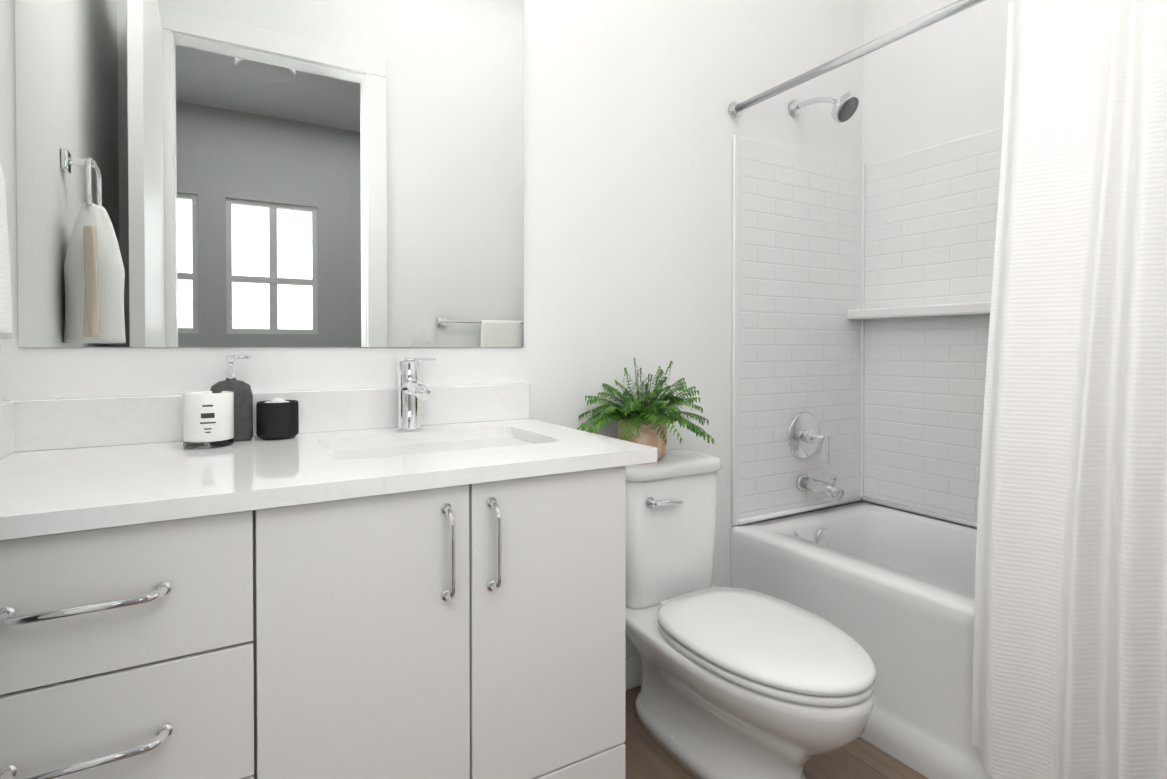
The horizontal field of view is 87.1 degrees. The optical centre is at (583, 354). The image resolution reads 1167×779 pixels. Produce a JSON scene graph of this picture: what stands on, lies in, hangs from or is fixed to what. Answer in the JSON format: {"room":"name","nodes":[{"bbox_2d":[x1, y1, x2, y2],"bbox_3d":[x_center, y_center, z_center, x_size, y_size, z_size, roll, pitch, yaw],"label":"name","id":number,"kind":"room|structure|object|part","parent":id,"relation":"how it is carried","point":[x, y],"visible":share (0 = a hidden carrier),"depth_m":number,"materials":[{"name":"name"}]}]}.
{"room":"bathroom","nodes":[
{"label":"bathroom","id":0,"kind":"room"},
{"bbox_2d":[0,339,1,401],"bbox_3d":[-0.656,-0.444,0.355,0.100,3.050,1.620,0,1,-31],"label":"wall","id":1,"kind":"structure","parent":0,"point":[0,375],"depth_m":1.08,"materials":[{"name":"paint"}]},
{"bbox_2d":[0,164,11,338],"bbox_3d":[-0.708,-0.255,0.664,0.123,0.475,0.208,0,1,-31],"label":"towel","id":2,"kind":"object","parent":1,"relation":"attached to","point":[5,308],"visible":1,"depth_m":0.70,"materials":[{"name":"white fabric"}]},
{"bbox_2d":[0,0,862,656],"bbox_3d":[-0.016,-0.460,1.735,2.610,3.050,0.100,0,1,-31],"label":"wall","id":3,"kind":"structure","parent":0,"point":[632,126],"depth_m":1.75,"materials":[{"name":"paint"}]},
{"bbox_2d":[1,384,528,451],"bbox_3d":[-0.582,0.124,1.335,1.018,0.090,0.018,0,1,-31],"label":"backsplash","id":4,"kind":"structure","parent":3,"relation":"attached to","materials":[{"name":"stone"}]},
{"bbox_2d":[15,0,523,346],"bbox_3d":[-0.580,-0.623,1.336,0.986,1.215,0.005,0,1,-31],"label":"mirror","id":5,"kind":"object","parent":3,"relation":"attached to","point":[270,173],"visible":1,"depth_m":1.29,"materials":[{"name":"clear glass"}]},
{"bbox_2d":[625,654,641,690],"bbox_3d":[0.164,0.919,1.791,0.720,0.090,0.014,0,1,-31],"label":"baseboard","id":6,"kind":"structure","parent":3,"relation":"attached to","point":[633,673],"depth_m":1.77,"materials":[{"name":"paint"}]},
{"bbox_2d":[728,0,985,117],"bbox_3d":[0.871,-0.775,1.315,0.052,0.052,1.518,0,1,-31],"label":"curtain rod","id":7,"kind":"object","parent":3,"relation":"attached to","point":[735,108],"visible":1,"depth_m":1.57,"materials":[{"name":"silver metal"}]},
{"bbox_2d":[972,0,1166,778],"bbox_3d":[0.983,0.019,1.013,0.168,1.619,0.639,0,1,-31],"label":"shower curtain","id":8,"kind":"object","parent":7,"relation":"hanging from","point":[1070,649],"visible":1,"depth_m":1.14,"materials":[{"name":"fabric"}]},
{"bbox_2d":[623,685,928,778],"bbox_3d":[0.896,1.062,-0.148,6.000,0.150,4.300,0,1,-31],"label":"floor","id":9,"kind":"structure","parent":0,"point":[648,757],"depth_m":1.46,"materials":[{"name":"brown wood"}]},
{"bbox_2d":[0,358,656,778],"bbox_3d":[-0.440,0.492,1.101,1.018,0.960,0.574,0,1,-31],"label":"bathroom vanity","id":10,"kind":"object","parent":9,"relation":"on","point":[412,576],"visible":1,"depth_m":0.89,"materials":[{"name":"white wood"}]},
{"bbox_2d":[0,419,656,539],"bbox_3d":[-0.444,0.185,1.104,1.018,0.025,0.558,0,1,-31],"label":"countertop","id":11,"kind":"structure","parent":10,"relation":"on","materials":[{"name":"stone"}]},
{"bbox_2d":[182,391,233,448],"bbox_3d":[-0.700,0.121,1.147,0.082,0.100,0.082,0,1,-31],"label":"candle","id":12,"kind":"object","parent":11,"relation":"on","point":[208,419],"visible":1,"depth_m":1.11,"materials":[{"name":"white glass"}]},
{"bbox_2d":[210,355,252,441],"bbox_3d":[-0.695,0.086,1.210,0.075,0.168,0.045,0,1,-31],"label":"soap dispenser","id":13,"kind":"object","parent":11,"relation":"on","point":[243,411],"visible":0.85,"depth_m":1.20,"materials":[{"name":"stone"}]},
{"bbox_2d":[256,398,298,439],"bbox_3d":[-0.621,0.129,1.248,0.077,0.081,0.077,0,1,-31],"label":"jar","id":14,"kind":"object","parent":11,"relation":"on","point":[277,418],"visible":1,"depth_m":1.22,"materials":[{"name":"black ceramic"}]},
{"bbox_2d":[396,358,435,430],"bbox_3d":[-0.354,0.089,1.347,0.087,0.160,0.151,0,1,-31],"label":"faucet","id":15,"kind":"object","parent":11,"relation":"on","point":[411,389],"depth_m":1.36,"materials":[{"name":"silver metal"}]},
{"bbox_2d":[626,448,876,778],"bbox_3d":[0.319,0.626,1.456,0.414,0.684,0.734,0,1,-31],"label":"toilet","id":16,"kind":"object","parent":9,"relation":"on","point":[739,683],"visible":0.88,"depth_m":1.38,"materials":[{"name":"ceramic"}]},
{"bbox_2d":[577,358,713,459],"bbox_3d":[0.146,0.144,1.645,0.387,0.273,0.396,0,1,-31],"label":"plant","id":17,"kind":"object","parent":16,"relation":"on","point":[645,422],"visible":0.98,"depth_m":1.59,"materials":[{"name":"green plant"}]},
{"bbox_3d":[0.157,0.225,1.648,0.135,0.112,0.135,0,1,-31],"label":"pot","id":18,"kind":"part","parent":17,"relation":"part of","materials":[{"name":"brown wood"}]},
{"bbox_3d":[0.207,0.377,1.571,0.100,0.028,0.031,0,1,-31],"label":"handle","id":19,"kind":"part","parent":16,"relation":"part of","materials":[{"name":"silver metal"}]},
{"bbox_3d":[0.204,0.493,1.698,0.310,0.345,0.191,0,1,-31],"label":"tank","id":20,"kind":"part","parent":16,"relation":"part of","materials":[{"name":"ceramic"}]},
{"bbox_3d":[0.207,0.300,1.692,0.328,0.039,0.208,0,1,-31],"label":"lid","id":21,"kind":"part","parent":16,"relation":"part of","materials":[{"name":"ceramic"}]},
{"bbox_3d":[0.353,0.812,1.452,0.362,0.312,0.688,0,1,-31],"label":"bowl","id":22,"kind":"part","parent":16,"relation":"part of","materials":[{"name":"ceramic"}]},
{"bbox_3d":[0.398,0.633,1.373,0.356,0.046,0.510,0,1,-31],"label":"seat","id":23,"kind":"part","parent":16,"relation":"part of","materials":[{"name":"plastic"}]},
{"bbox_2d":[731,501,994,778],"bbox_3d":[1.136,0.763,1.490,0.690,0.410,1.517,0,1,-31],"label":"bathtub","id":24,"kind":"object","parent":9,"relation":"on","point":[890,590],"visible":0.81,"depth_m":1.57,"materials":[{"name":"ceramic"}]},
{"bbox_2d":[862,0,1010,164],"bbox_3d":[1.502,-0.459,1.635,0.100,3.050,1.620,0,1,-31],"label":"wall","id":25,"kind":"structure","parent":0,"point":[940,82],"depth_m":2.08,"materials":[{"name":"paint"}]},
{"bbox_2d":[732,127,1002,527],"bbox_3d":[1.148,-0.069,1.488,0.662,1.252,1.517,0,1,-31],"label":"tub surround","id":26,"kind":"object","parent":25,"relation":"attached to","point":[861,301],"visible":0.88,"depth_m":2.09,"materials":[{"name":"tile"}]},
{"bbox_2d":[787,92,858,500],"bbox_3d":[0.817,-0.196,2.040,0.164,1.351,0.228,0,1,-31],"label":"shower fixtures","id":27,"kind":"object","parent":26,"relation":"attached to","point":[805,437],"visible":1,"depth_m":2.08,"materials":[{"name":"silver metal"}]},
{"bbox_3d":[0.800,0.439,2.066,0.060,0.081,0.156,0,1,-31],"label":"spout","id":28,"kind":"part","parent":27,"relation":"part of","materials":[{"name":"silver metal"}]},
{"bbox_2d":[847,301,990,319],"bbox_3d":[1.279,-0.139,1.802,0.096,0.037,1.088,0,1,-31],"label":"shelf","id":29,"kind":"object","parent":26,"relation":"attached to","point":[930,310],"depth_m":2.03,"materials":[{"name":"plastic"}]}
]}

